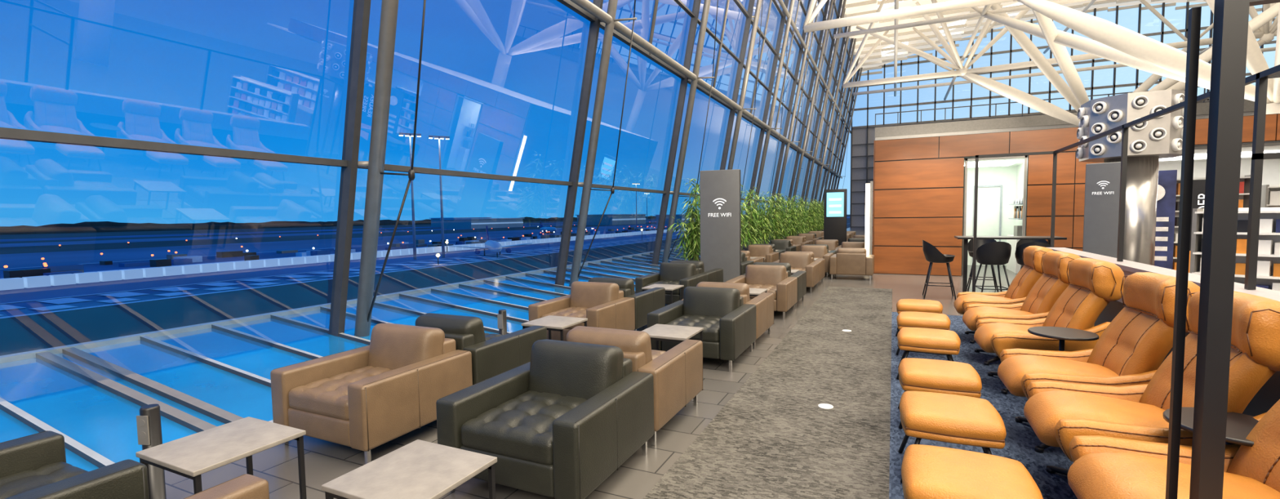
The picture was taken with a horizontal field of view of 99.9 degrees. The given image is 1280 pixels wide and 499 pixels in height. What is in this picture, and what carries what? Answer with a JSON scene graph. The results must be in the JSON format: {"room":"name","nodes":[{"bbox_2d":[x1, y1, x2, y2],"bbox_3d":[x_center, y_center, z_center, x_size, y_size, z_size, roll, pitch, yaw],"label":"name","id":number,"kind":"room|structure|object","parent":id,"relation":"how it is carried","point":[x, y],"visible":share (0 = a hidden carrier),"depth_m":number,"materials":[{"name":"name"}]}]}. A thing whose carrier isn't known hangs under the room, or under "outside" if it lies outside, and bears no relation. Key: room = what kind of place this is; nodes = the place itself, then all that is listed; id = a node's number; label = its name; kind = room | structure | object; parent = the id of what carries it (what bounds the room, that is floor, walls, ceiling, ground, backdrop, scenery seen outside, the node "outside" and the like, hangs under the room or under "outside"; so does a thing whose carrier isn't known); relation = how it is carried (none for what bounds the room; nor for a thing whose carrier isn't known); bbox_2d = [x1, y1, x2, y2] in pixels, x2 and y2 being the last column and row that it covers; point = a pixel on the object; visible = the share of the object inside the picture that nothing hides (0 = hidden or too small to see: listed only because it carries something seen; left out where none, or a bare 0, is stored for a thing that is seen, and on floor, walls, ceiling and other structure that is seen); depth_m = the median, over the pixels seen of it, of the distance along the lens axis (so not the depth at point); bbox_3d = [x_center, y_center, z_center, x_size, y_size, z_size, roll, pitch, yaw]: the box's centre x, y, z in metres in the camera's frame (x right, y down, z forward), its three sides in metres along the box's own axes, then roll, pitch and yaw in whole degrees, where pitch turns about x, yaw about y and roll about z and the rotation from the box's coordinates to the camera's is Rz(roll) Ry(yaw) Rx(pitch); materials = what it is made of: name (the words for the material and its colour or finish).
{"room":"airport terminal","nodes":[
{"label":"airport terminal","id":0,"kind":"room"},
{"bbox_2d":[164,226,1017,498],"bbox_3d":[23.329,0.244,16.710,36.000,0.300,74.000,1,4,25],"label":"floor","id":1,"kind":"structure","parent":0,"point":[325,461],"depth_m":3.47,"materials":[{"name":"tile"}]},
{"bbox_2d":[0,430,149,498],"bbox_3d":[-2.534,1.025,1.929,0.882,0.687,0.890,1,4,25],"label":"armchair","id":2,"kind":"object","parent":1,"relation":"on","point":[33,466],"visible":1,"depth_m":2.15,"materials":[{"name":"grey leather"}]},
{"bbox_2d":[136,403,166,498],"bbox_3d":[-2.440,1.050,2.695,0.100,0.540,0.100,0,4,8],"label":"post","id":3,"kind":"object","parent":1,"relation":"on","point":[148,420],"visible":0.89,"depth_m":2.67,"materials":[{"name":"black metal"}]},
{"bbox_2d":[135,416,306,498],"bbox_3d":[-1.901,1.101,2.478,0.460,0.450,0.460,1,4,25],"label":"side table","id":4,"kind":"object","parent":1,"relation":"on","point":[190,456],"visible":1,"depth_m":2.42,"materials":[{"name":"stone"}]},
{"bbox_2d":[183,473,269,498],"bbox_3d":[-1.288,1.035,1.476,0.882,0.687,0.890,1,4,25],"label":"armchair","id":5,"kind":"object","parent":1,"relation":"on","point":[246,486],"visible":1,"depth_m":1.94,"materials":[{"name":"beige leather"}]},
{"bbox_2d":[270,323,472,464],"bbox_3d":[-1.791,0.907,3.670,0.882,0.687,0.890,1,4,25],"label":"armchair","id":6,"kind":"object","parent":1,"relation":"on","point":[366,397],"visible":0.98,"depth_m":3.43,"materials":[{"name":"beige leather"}]},
{"bbox_2d":[321,439,497,498],"bbox_3d":[-0.901,1.106,2.162,0.460,0.450,0.460,1,4,25],"label":"side table","id":7,"kind":"object","parent":1,"relation":"on","point":[419,468],"visible":1,"depth_m":2.12,"materials":[{"name":"stone"}]},
{"bbox_2d":[0,0,862,337],"bbox_3d":[6.021,-7.779,23.213,3.263,15.608,72.000,1,4,25],"label":"facade frame","id":8,"kind":"object","parent":1,"relation":"on","point":[593,12],"visible":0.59,"depth_m":10.48,"materials":[{"name":"metal"}]},
{"bbox_2d":[0,226,849,471],"bbox_3d":[4.877,-0.061,23.782,3.420,0.550,70.900,1,4,25],"label":"glass roof","id":9,"kind":"object","parent":8,"relation":"attached to","point":[206,375],"visible":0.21,"depth_m":5.12,"materials":[{"name":"blue glass"}]},
{"bbox_2d":[367,0,848,321],"bbox_3d":[5.533,-4.893,23.220,1.795,9.556,67.267,1,4,25],"label":"cables","id":10,"kind":"object","parent":8,"relation":"attached to","point":[411,174],"depth_m":10.13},
{"bbox_2d":[754,0,1276,238],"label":"window","id":11,"kind":"structure","parent":8,"relation":"attached to","point":[767,175],"depth_m":38.16,"materials":[{"name":"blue glass"}]},
{"bbox_2d":[415,312,546,384],"bbox_3d":[-1.395,0.849,4.509,0.882,0.687,0.890,1,4,25],"label":"armchair","id":12,"kind":"object","parent":1,"relation":"on","point":[492,354],"visible":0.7,"depth_m":4.15,"materials":[{"name":"grey leather"}]},
{"bbox_2d":[497,309,506,334],"bbox_3d":[-1.363,0.870,5.354,0.100,0.540,0.100,1,4,25],"label":"post","id":13,"kind":"object","parent":1,"relation":"on","point":[501,316],"visible":0.59,"depth_m":5.31,"materials":[{"name":"grey metal"}]},
{"bbox_2d":[435,338,653,498],"bbox_3d":[-0.497,0.926,3.062,0.882,0.687,0.890,1,4,25],"label":"armchair","id":14,"kind":"object","parent":1,"relation":"on","point":[558,423],"visible":1,"depth_m":2.83,"materials":[{"name":"grey leather"}]},
{"bbox_2d":[521,315,587,340],"bbox_3d":[-0.818,0.916,5.222,0.460,0.450,0.460,1,4,25],"label":"side table","id":15,"kind":"object","parent":1,"relation":"on","point":[552,322],"visible":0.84,"depth_m":5.14,"materials":[{"name":"stone"}]},
{"bbox_2d":[528,280,635,341],"bbox_3d":[-0.642,0.740,6.108,0.882,0.687,0.890,1,4,25],"label":"armchair","id":16,"kind":"object","parent":1,"relation":"on","point":[604,305],"visible":0.74,"depth_m":6.08,"materials":[{"name":"beige leather"}]},
{"bbox_2d":[588,276,665,330],"bbox_3d":[-0.246,0.682,6.947,0.882,0.687,0.890,1,4,25],"label":"armchair","id":17,"kind":"object","parent":1,"relation":"on","point":[649,300],"visible":0.35,"depth_m":6.59,"materials":[{"name":"grey leather"}]},
{"bbox_2d":[566,325,702,446],"bbox_3d":[-0.101,0.869,3.901,0.882,0.687,0.890,1,4,25],"label":"armchair","id":18,"kind":"object","parent":1,"relation":"on","point":[677,372],"visible":0.38,"depth_m":3.57,"materials":[{"name":"beige leather"}]},
{"bbox_2d":[641,284,684,303],"bbox_3d":[0.331,0.749,7.660,0.460,0.450,0.460,1,4,25],"label":"side table","id":19,"kind":"object","parent":1,"relation":"on","point":[668,287],"visible":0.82,"depth_m":7.58,"materials":[{"name":"stone"}]},
{"bbox_2d":[635,262,706,304],"bbox_3d":[0.507,0.573,8.545,0.882,0.687,0.890,1,4,25],"label":"armchair","id":20,"kind":"object","parent":1,"relation":"on","point":[686,274],"visible":0.46,"depth_m":8.57,"materials":[{"name":"grey leather"}]},
{"bbox_2d":[640,324,703,350],"bbox_3d":[0.268,0.932,4.712,0.460,0.450,0.460,1,4,25],"label":"side table","id":21,"kind":"object","parent":1,"relation":"on","point":[674,333],"visible":0.66,"depth_m":4.64,"materials":[{"name":"stone"}]},
{"bbox_2d":[668,177,700,260],"bbox_3d":[1.157,-0.408,11.474,0.958,2.264,1.569,1,4,25],"label":"bamboo","id":22,"kind":"object","parent":1,"relation":"on","point":[692,244],"visible":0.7,"depth_m":11.14,"materials":[{"name":"green plant"}]},
{"bbox_2d":[670,260,723,282],"bbox_3d":[0.903,0.515,9.384,0.882,0.687,0.890,1,4,25],"label":"armchair","id":23,"kind":"object","parent":1,"relation":"on","point":[715,274],"visible":0.16,"depth_m":9.07,"materials":[{"name":"grey leather"}]},
{"bbox_2d":[647,286,755,371],"bbox_3d":[0.652,0.759,5.499,0.882,0.687,0.890,1,4,25],"label":"armchair","id":24,"kind":"object","parent":1,"relation":"on","point":[728,323],"visible":0.84,"depth_m":5.35,"materials":[{"name":"grey leather"}]},
{"bbox_2d":[699,168,741,282],"bbox_3d":[1.499,-0.331,10.030,0.744,2.280,0.134,0,4,18],"label":"sign","id":25,"kind":"object","parent":1,"relation":"on","point":[719,189],"visible":0.9,"depth_m":9.96,"materials":[{"name":"black metal"}]},
{"bbox_2d":[680,281,773,348],"bbox_3d":[1.048,0.702,6.338,0.882,0.687,0.890,1,4,25],"label":"armchair","id":26,"kind":"object","parent":1,"relation":"on","point":[764,302],"visible":0.14,"depth_m":6.02,"materials":[{"name":"beige leather"}]},
{"bbox_2d":[740,183,752,250],"bbox_3d":[2.547,-0.616,14.322,1.022,2.290,1.488,1,4,25],"label":"bamboo","id":27,"kind":"object","parent":1,"relation":"on","point":[743,208],"visible":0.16,"depth_m":14.41,"materials":[{"name":"green plant"}]},
{"bbox_2d":[741,252,753,275],"bbox_3d":[1.774,0.408,10.928,0.882,0.687,0.890,1,4,25],"label":"armchair","id":28,"kind":"object","parent":1,"relation":"on","point":[744,262],"visible":0.09,"depth_m":10.81,"materials":[{"name":"grey leather"}]},
{"bbox_2d":[741,250,763,262],"bbox_3d":[2.170,0.350,11.767,0.882,0.687,0.890,1,4,25],"label":"armchair","id":29,"kind":"object","parent":1,"relation":"on","point":[747,252],"visible":0.06,"depth_m":11.38,"materials":[{"name":"beige leather"}]},
{"bbox_2d":[740,185,767,250],"bbox_3d":[3.296,-0.706,15.814,0.958,2.264,1.569,1,4,25],"label":"bamboo","id":30,"kind":"object","parent":1,"relation":"on","point":[753,223],"visible":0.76,"depth_m":15.75,"materials":[{"name":"green plant"}]},
{"bbox_2d":[749,288,767,296],"bbox_3d":[1.417,0.765,7.149,0.460,0.450,0.460,1,4,25],"label":"side table","id":31,"kind":"object","parent":1,"relation":"on","point":[753,291],"visible":0.32,"depth_m":7.03,"materials":[{"name":"stone"}]},
{"bbox_2d":[724,264,797,319],"bbox_3d":[1.801,0.592,7.937,0.882,0.687,0.890,1,4,25],"label":"armchair","id":32,"kind":"object","parent":1,"relation":"on","point":[775,278],"visible":0.52,"depth_m":7.96,"materials":[{"name":"beige leather"}]},
{"bbox_2d":[750,190,775,244],"bbox_3d":[3.956,-0.830,17.198,0.923,2.322,1.319,1,4,25],"label":"bamboo","id":33,"kind":"object","parent":1,"relation":"on","point":[762,212],"visible":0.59,"depth_m":17.11,"materials":[{"name":"green plant"}]},
{"bbox_2d":[747,244,778,262],"bbox_3d":[2.923,0.241,13.365,0.882,0.687,0.890,1,4,25],"label":"armchair","id":34,"kind":"object","parent":1,"relation":"on","point":[756,251],"visible":0.32,"depth_m":13.42,"materials":[{"name":"beige leather"}]},
{"bbox_2d":[643,286,892,498],"bbox_3d":[0.611,1.276,2.679,1.140,0.006,17.200,1,4,25],"label":"carpet","id":35,"kind":"object","parent":1,"relation":"on","point":[772,439],"visible":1,"depth_m":3.75,"materials":[{"name":"carpet"}]},
{"bbox_2d":[742,262,806,308],"bbox_3d":[2.197,0.535,8.776,0.882,0.687,0.890,1,4,25],"label":"armchair","id":36,"kind":"object","parent":1,"relation":"on","point":[801,275],"visible":0.09,"depth_m":8.47,"materials":[{"name":"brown leather"}]},
{"bbox_2d":[760,189,788,243],"bbox_3d":[4.629,-0.919,18.743,1.022,2.290,1.488,1,4,25],"label":"bamboo","id":37,"kind":"object","parent":1,"relation":"on","point":[775,235],"visible":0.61,"depth_m":18.50,"materials":[{"name":"green plant"}]},
{"bbox_2d":[769,240,795,251],"bbox_3d":[4.072,0.074,15.803,0.882,0.687,0.890,1,4,25],"label":"armchair","id":38,"kind":"object","parent":1,"relation":"on","point":[786,245],"visible":0.18,"depth_m":15.87,"materials":[{"name":"grey leather"}]},
{"bbox_2d":[776,193,793,239],"bbox_3d":[5.242,-1.001,20.141,0.958,2.264,1.569,1,4,25],"label":"bamboo","id":39,"kind":"object","parent":1,"relation":"on","point":[784,224],"visible":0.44,"depth_m":19.88,"materials":[{"name":"green plant"}]},
{"bbox_2d":[782,195,799,239],"bbox_3d":[5.944,-1.132,21.643,0.923,2.322,1.319,1,4,25],"label":"bamboo","id":40,"kind":"object","parent":1,"relation":"on","point":[793,217],"visible":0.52,"depth_m":21.43,"materials":[{"name":"green plant"}]},
{"bbox_2d":[786,194,804,235],"bbox_3d":[6.633,-1.210,22.989,1.022,2.290,1.488,1,4,25],"label":"bamboo","id":41,"kind":"object","parent":1,"relation":"on","point":[797,227],"visible":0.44,"depth_m":22.90,"materials":[{"name":"green plant"}]},
{"bbox_2d":[773,252,819,293],"bbox_3d":[2.950,0.426,10.374,0.882,0.687,0.890,1,4,25],"label":"armchair","id":42,"kind":"object","parent":1,"relation":"on","point":[801,261],"visible":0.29,"depth_m":10.41,"materials":[{"name":"beige leather"}]},
{"bbox_2d":[786,235,808,245],"bbox_3d":[5.221,-0.093,18.240,0.882,0.687,0.890,1,4,25],"label":"armchair","id":43,"kind":"object","parent":1,"relation":"on","point":[796,239],"visible":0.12,"depth_m":18.31,"materials":[{"name":"beige leather"}]},
{"bbox_2d":[775,251,825,286],"bbox_3d":[3.346,0.368,11.213,0.882,0.687,0.890,1,4,25],"label":"armchair","id":44,"kind":"object","parent":1,"relation":"on","point":[822,261],"visible":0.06,"depth_m":10.92,"materials":[{"name":"beige leather"}]},
{"bbox_2d":[794,195,811,235],"bbox_3d":[7.382,-1.299,24.481,0.958,2.264,1.569,1,4,25],"label":"bamboo","id":45,"kind":"object","parent":1,"relation":"on","point":[803,220],"visible":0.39,"depth_m":24.49,"materials":[{"name":"green plant"}]},
{"bbox_2d":[800,197,814,233],"bbox_3d":[8.042,-1.423,25.865,0.923,2.322,1.319,1,4,25],"label":"bamboo","id":46,"kind":"object","parent":1,"relation":"on","point":[807,211],"visible":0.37,"depth_m":25.74,"materials":[{"name":"green plant"}]},
{"bbox_2d":[798,233,818,244],"bbox_3d":[6.370,-0.260,20.678,0.882,0.687,0.890,1,4,25],"label":"armchair","id":47,"kind":"object","parent":1,"relation":"on","point":[808,236],"visible":0.16,"depth_m":20.73,"materials":[{"name":"beige leather"}]},
{"bbox_2d":[805,197,819,231],"bbox_3d":[8.715,-1.512,27.410,1.022,2.290,1.488,1,4,25],"label":"bamboo","id":48,"kind":"object","parent":1,"relation":"on","point":[813,220],"visible":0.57,"depth_m":27.16,"materials":[{"name":"green plant"}]},
{"bbox_2d":[810,199,822,231],"bbox_3d":[9.328,-1.594,28.808,0.958,2.264,1.569,1,4,25],"label":"bamboo","id":49,"kind":"object","parent":1,"relation":"on","point":[818,224],"visible":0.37,"depth_m":28.66,"materials":[{"name":"green plant"}]},
{"bbox_2d":[800,244,833,276],"bbox_3d":[4.099,0.259,12.812,0.882,0.687,0.890,1,4,25],"label":"armchair","id":50,"kind":"object","parent":1,"relation":"on","point":[820,251],"visible":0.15,"depth_m":12.86,"materials":[{"name":"beige leather"}]},
{"bbox_2d":[815,240,841,250],"bbox_3d":[5.248,0.092,15.249,0.882,0.687,0.890,1,4,25],"label":"armchair","id":51,"kind":"object","parent":1,"relation":"on","point":[833,244],"visible":0.08,"depth_m":15.32,"materials":[{"name":"beige leather"}]},
{"bbox_2d":[823,188,847,245],"bbox_3d":[6.098,-0.773,16.792,0.660,2.200,0.154,1,4,25],"label":"information kiosk","id":52,"kind":"object","parent":1,"relation":"on","point":[835,200],"visible":0.65,"depth_m":16.71,"materials":[{"name":"black metal"}]},
{"bbox_2d":[833,241,865,250],"bbox_3d":[5.615,0.152,14.200,0.882,0.687,0.890,1,4,25],"label":"armchair","id":53,"kind":"object","parent":1,"relation":"on","point":[844,244],"visible":0.11,"depth_m":14.32,"materials":[{"name":"beige leather"}]},
{"bbox_2d":[829,248,874,280],"bbox_3d":[4.764,0.296,12.063,0.882,0.687,0.890,1,4,25],"label":"armchair","id":54,"kind":"object","parent":1,"relation":"on","point":[848,261],"visible":1,"depth_m":11.68,"materials":[{"name":"beige leather"}]},
{"bbox_2d":[922,240,955,299],"bbox_3d":[5.080,0.326,9.147,0.505,0.982,0.494,1,4,25],"label":"bar chair","id":55,"kind":"object","parent":1,"relation":"on","point":[931,253],"visible":0.96,"depth_m":9.02,"materials":[{"name":"black metal"}]},
{"bbox_2d":[966,239,998,292],"bbox_3d":[6.314,0.262,9.904,0.494,0.982,0.505,1,4,29],"label":"bar chair","id":56,"kind":"object","parent":1,"relation":"on","point":[979,242],"visible":0.42,"depth_m":10.04,"materials":[{"name":"black metal"}]},
{"bbox_2d":[888,311,1077,498],"bbox_3d":[1.406,1.376,0.871,1.840,0.006,14.600,1,4,25],"label":"carpet","id":57,"kind":"object","parent":1,"relation":"on","point":[1021,440],"visible":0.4,"depth_m":3.52,"materials":[{"name":"carpet"}]},
{"bbox_2d":[895,298,942,336],"bbox_3d":[3.293,0.806,6.345,0.500,0.403,0.500,1,4,28],"label":"ottoman","id":58,"kind":"object","parent":57,"relation":"on","point":[903,304],"visible":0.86,"depth_m":6.18,"materials":[{"name":"leather"}]},
{"bbox_2d":[895,311,951,359],"bbox_3d":[2.901,0.863,5.515,0.500,0.403,0.500,1,4,28],"label":"ottoman","id":59,"kind":"object","parent":57,"relation":"on","point":[904,318],"visible":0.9,"depth_m":5.35,"materials":[{"name":"leather"}]},
{"bbox_2d":[896,327,960,379],"bbox_3d":[2.527,0.918,4.720,0.500,0.403,0.500,1,4,28],"label":"ottoman","id":60,"kind":"object","parent":57,"relation":"on","point":[918,340],"visible":1,"depth_m":4.55,"materials":[{"name":"leather"}]},
{"bbox_2d":[897,357,982,428],"bbox_3d":[2.033,0.989,3.673,0.500,0.403,0.500,1,4,25],"label":"ottoman","id":61,"kind":"object","parent":57,"relation":"on","point":[926,375],"visible":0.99,"depth_m":3.51,"materials":[{"name":"leather"}]},
{"bbox_2d":[897,391,1006,482],"bbox_3d":[1.693,1.039,2.951,0.500,0.403,0.500,1,4,24],"label":"ottoman","id":62,"kind":"object","parent":57,"relation":"on","point":[957,419],"visible":0.99,"depth_m":2.79,"materials":[{"name":"leather"}]},
{"bbox_2d":[901,444,1043,498],"bbox_3d":[1.344,1.089,2.210,0.500,0.403,0.500,1,4,26],"label":"ottoman","id":63,"kind":"object","parent":57,"relation":"on","point":[927,471],"visible":1,"depth_m":2.14,"materials":[{"name":"leather"}]},
{"bbox_2d":[953,245,1053,343],"bbox_3d":[4.051,0.491,5.965,0.954,1.055,0.699,1,4,26],"label":"lounge chair","id":64,"kind":"object","parent":57,"relation":"on","point":[1030,273],"visible":0.49,"depth_m":5.91,"materials":[{"name":"leather"}]},
{"bbox_2d":[962,250,1081,364],"bbox_3d":[3.660,0.547,5.138,0.954,1.055,0.699,1,4,23],"label":"lounge chair","id":65,"kind":"object","parent":57,"relation":"on","point":[1054,281],"visible":0.51,"depth_m":5.10,"materials":[{"name":"leather"}]},
{"bbox_2d":[973,257,1124,393],"bbox_3d":[3.286,0.602,4.344,0.954,1.055,0.699,1,4,23],"label":"lounge chair","id":66,"kind":"object","parent":57,"relation":"on","point":[1095,283],"visible":0.74,"depth_m":4.16,"materials":[{"name":"leather"}]},
{"bbox_2d":[1027,326,1098,351],"bbox_3d":[3.012,0.875,3.846,0.400,0.578,0.400,1,4,25],"label":"round side table","id":67,"kind":"object","parent":57,"relation":"on","point":[1062,334],"visible":0.55,"depth_m":3.80,"materials":[{"name":"wood"}]},
{"bbox_2d":[997,271,1199,453],"bbox_3d":[2.792,0.673,3.295,0.954,1.055,0.699,1,4,24],"label":"lounge chair","id":68,"kind":"object","parent":57,"relation":"on","point":[1131,349],"visible":0.59,"depth_m":3.23,"materials":[{"name":"leather"}]},
{"bbox_2d":[1023,290,1279,475],"bbox_3d":[2.450,0.723,2.571,0.954,1.055,0.699,1,4,26],"label":"lounge chair","id":69,"kind":"object","parent":57,"relation":"on","point":[1057,411],"visible":0.59,"depth_m":2.49,"materials":[{"name":"leather"}]},
{"bbox_2d":[1067,399,1279,498],"bbox_3d":[2.102,0.774,1.831,0.954,1.055,0.699,1,4,25],"label":"lounge chair","id":70,"kind":"object","parent":57,"relation":"on","point":[1103,467],"visible":0.82,"depth_m":1.98,"materials":[{"name":"leather"}]},
{"bbox_2d":[1162,406,1258,446],"bbox_3d":[2.377,0.988,2.171,0.400,0.578,0.400,1,4,25],"label":"round side table","id":71,"kind":"object","parent":57,"relation":"on","point":[1238,425],"visible":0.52,"depth_m":2.15,"materials":[{"name":"wood"}]},
{"bbox_2d":[1165,0,1279,498],"bbox_3d":[2.133,0.097,1.319,1.190,2.466,0.115,1,4,25],"label":"frame","id":72,"kind":"object","parent":57,"relation":"on","point":[1231,17],"visible":1,"depth_m":1.51,"materials":[{"name":"black metal"}]},
{"bbox_2d":[975,241,1011,292],"bbox_3d":[5.663,0.350,8.639,0.494,0.982,0.505,0,4,15],"label":"bar chair","id":73,"kind":"object","parent":1,"relation":"on","point":[993,253],"visible":0.8,"depth_m":8.46,"materials":[{"name":"black metal"}]},
{"bbox_2d":[954,235,1066,292],"bbox_3d":[6.236,0.290,9.154,1.500,1.018,0.600,1,4,25],"label":"table","id":74,"kind":"object","parent":1,"relation":"on","point":[965,238],"visible":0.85,"depth_m":9.15,"materials":[{"name":"wood"}]},
{"bbox_2d":[1005,197,1022,273],"bbox_3d":[9.126,-0.353,12.953,0.280,1.750,1.200,1,4,25],"label":"shelf","id":75,"kind":"object","parent":1,"relation":"on","point":[1012,265],"visible":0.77,"depth_m":12.80,"materials":[{"name":"white paint"}]},
{"bbox_2d":[1015,239,1047,269],"bbox_3d":[6.993,0.273,9.585,0.494,0.982,0.505,2,4,35],"label":"bar chair","id":76,"kind":"object","parent":1,"relation":"on","point":[1020,242],"visible":0.02,"depth_m":9.77,"materials":[{"name":"black metal"}]},
{"bbox_2d":[1014,241,1050,266],"bbox_3d":[6.097,0.363,8.324,0.494,0.982,0.505,1,4,33],"label":"bar chair","id":77,"kind":"object","parent":1,"relation":"on","point":[1019,251],"visible":0.1,"depth_m":8.25,"materials":[{"name":"black plastic"}]},
{"bbox_2d":[802,0,1279,125],"bbox_3d":[22.259,-9.097,15.357,35.050,18.541,71.600,1,4,25],"label":"roof truss","id":78,"kind":"object","parent":1,"relation":"on","point":[1112,42],"visible":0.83,"depth_m":28.21,"materials":[{"name":"metal"}]},
{"bbox_2d":[875,86,1254,140],"bbox_3d":[36.198,-6.461,41.034,33.400,9.720,6.300,1,4,25],"label":"wall","id":79,"kind":"structure","parent":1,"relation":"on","point":[1035,122],"depth_m":41.87,"materials":[{"name":"grey paint"}]},
{"bbox_2d":[1082,161,1120,257],"bbox_3d":[6.496,-0.157,7.555,0.129,2.100,0.404,-4,5,-39],"label":"sign","id":80,"kind":"object","parent":1,"relation":"on","point":[1102,182],"visible":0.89,"depth_m":7.50,"materials":[{"name":"black metal"}]},
{"bbox_2d":[972,64,1279,292],"bbox_3d":[4.662,0.009,4.149,1.972,2.235,6.699,0,4,18],"label":"pergola frame","id":81,"kind":"object","parent":1,"relation":"on","point":[1260,78],"visible":0.89,"depth_m":3.22,"materials":[{"name":"black metal"}]},
{"bbox_2d":[1075,88,1185,265],"bbox_3d":[7.233,-0.673,7.953,1.219,3.060,1.219,1,4,25],"label":"column","id":82,"kind":"structure","parent":1,"relation":"on","point":[1151,140],"depth_m":7.65,"materials":[{"name":"metal"}]},
{"bbox_2d":[1047,247,1279,416],"bbox_3d":[3.003,0.815,1.852,0.220,0.960,11.800,1,4,25],"label":"wall","id":83,"kind":"structure","parent":1,"relation":"on","point":[1268,394],"depth_m":3.84,"materials":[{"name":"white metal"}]},
{"bbox_2d":[1154,169,1177,269],"bbox_3d":[9.508,-0.375,9.990,0.085,2.150,0.600,-4,5,-45],"label":"advertising board","id":84,"kind":"object","parent":1,"relation":"on","point":[1166,184],"visible":0.36,"depth_m":9.84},
{"bbox_2d":[1188,179,1205,272],"bbox_3d":[9.953,-0.245,9.408,0.052,1.950,0.600,-4,5,-43],"label":"banner","id":85,"kind":"object","parent":1,"relation":"on","point":[1198,185],"visible":0.14,"depth_m":9.47,"materials":[{"name":"black metal"}]},
{"bbox_2d":[1172,174,1250,270],"bbox_3d":[11.473,-0.452,11.192,1.640,2.100,0.330,1,4,31],"label":"magazine rack","id":86,"kind":"object","parent":1,"relation":"on","point":[1244,186],"visible":0.04,"depth_m":11.14,"materials":[{"name":"metal"}]},
{"bbox_2d":[1189,207,1279,291],"bbox_3d":[7.649,0.225,6.376,0.330,1.450,1.540,-3,4,-33],"label":"display shelf","id":87,"kind":"object","parent":1,"relation":"on","point":[1268,276],"visible":0.26,"depth_m":6.56,"materials":[{"name":"white paint"}]},
{"bbox_2d":[851,98,1245,226],"bbox_3d":[38.216,-7.168,48.120,36.000,10.200,0.300,1,4,25],"label":"wall","id":88,"kind":"structure","parent":0,"point":[859,135],"depth_m":55.21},
{"bbox_2d":[845,0,1276,72],"bbox_3d":[22.843,-17.005,14.652,35.200,3.196,72.000,1,4,25],"label":"ceiling","id":89,"kind":"structure","parent":0,"point":[908,2],"depth_m":45.24,"materials":[{"name":"white"}]},
{"bbox_2d":[844,0,1262,75],"bbox_3d":[22.845,-16.882,14.659,35.200,3.389,72.100,1,4,25],"label":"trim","id":90,"kind":"structure","parent":89,"relation":"attached to","point":[971,10],"depth_m":45.51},
{"bbox_2d":[872,113,1279,275],"bbox_3d":[13.308,-1.224,14.672,12.440,3.160,10.030,1,4,25],"label":"wall","id":91,"kind":"structure","parent":0,"point":[918,182],"depth_m":12.11,"materials":[{"name":"wood"}]},
{"bbox_2d":[864,181,872,257],"bbox_3d":[5.475,-0.522,12.868,0.160,2.200,0.100,1,4,25],"label":"wall lamp","id":92,"kind":"object","parent":91,"relation":"attached to","point":[868,187],"depth_m":12.82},
{"bbox_2d":[964,155,1024,266],"bbox_3d":[8.633,-0.821,13.264,1.690,2.660,2.800,1,4,25],"label":"doorway","id":93,"kind":"structure","parent":91,"relation":"in","point":[1000,181],"depth_m":14.27,"materials":[{"name":"paint"}]},
{"bbox_2d":[961,155,1026,273],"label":"door frame","id":94,"kind":"structure","parent":91,"relation":"in","point":[965,184],"depth_m":11.80,"materials":[{"name":"grey paint"}]},
{"bbox_2d":[1158,142,1279,185],"bbox_3d":[15.151,-0.760,10.805,9.800,2.660,3.900,1,4,25],"label":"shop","id":95,"kind":"object","parent":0,"point":[1271,167],"depth_m":12.76},
{"bbox_2d":[1260,184,1279,207],"bbox_3d":[13.289,-0.325,10.344,1.840,1.900,0.330,2,4,34],"label":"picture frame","id":96,"kind":"object","parent":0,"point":[1270,194],"visible":0.2,"depth_m":10.68,"materials":[{"name":"white paint"}]},
{"label":"outside","id":97,"kind":"structure","parent":0,"visible":0},
{"bbox_2d":[0,217,849,355],"bbox_3d":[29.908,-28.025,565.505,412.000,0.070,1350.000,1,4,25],"label":"apron","id":98,"kind":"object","parent":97,"point":[33,318],"visible":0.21,"depth_m":68.34,"materials":[{"name":"concrete"}]},
{"bbox_2d":[0,226,666,278],"bbox_3d":[-50.528,-2.890,160.478,32.390,2.140,277.471,1,4,25],"label":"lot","id":99,"kind":"structure","parent":98,"relation":"on","point":[174,259],"depth_m":104.65,"materials":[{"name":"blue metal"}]},
{"bbox_2d":[0,228,685,290],"bbox_3d":[-30.104,-2.221,152.331,1.400,1.240,329.700,1,4,25],"label":"barriers","id":100,"kind":"object","parent":98,"relation":"on","point":[11,283],"visible":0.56,"depth_m":79.87,"materials":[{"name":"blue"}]},
{"bbox_2d":[399,132,421,259],"bbox_3d":[-41.795,-9.637,98.788,3.700,23.100,0.620,-3,4,-26],"label":"mast","id":101,"kind":"object","parent":98,"relation":"on","point":[409,135],"visible":0.88,"depth_m":98.74,"materials":[{"name":"metal"}]},
{"bbox_2d":[428,135,449,257],"bbox_3d":[-37.857,-9.918,102.450,3.700,23.100,0.620,-3,4,-26],"label":"mast","id":102,"kind":"object","parent":98,"relation":"on","point":[429,136],"visible":1,"depth_m":102.35,"materials":[{"name":"metal"}]},
{"bbox_2d":[446,225,532,257],"bbox_3d":[-29.485,-1.717,107.123,17.000,5.800,18.796,-2,4,-22],"label":"airliner","id":103,"kind":"object","parent":98,"relation":"on","point":[492,246],"visible":0.99,"depth_m":105.88,"materials":[{"name":"blue"}]},
{"bbox_2d":[429,213,695,228],"bbox_3d":[-84.909,-25.426,473.043,233.000,9.600,187.000,1,4,25],"label":"hangar","id":104,"kind":"structure","parent":98,"relation":"on","point":[607,219],"depth_m":461.84,"materials":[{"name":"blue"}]},
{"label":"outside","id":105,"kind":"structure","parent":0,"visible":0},
{"bbox_2d":[0,214,849,253],"bbox_3d":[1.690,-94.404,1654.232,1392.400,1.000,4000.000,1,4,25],"label":"ground","id":106,"kind":"structure","parent":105,"point":[31,249],"depth_m":283.42,"materials":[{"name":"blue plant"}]},
{"bbox_2d":[0,214,744,235],"bbox_3d":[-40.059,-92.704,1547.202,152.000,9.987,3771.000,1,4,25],"label":"hills","id":107,"kind":"structure","parent":106,"relation":"on","point":[90,226],"depth_m":561.73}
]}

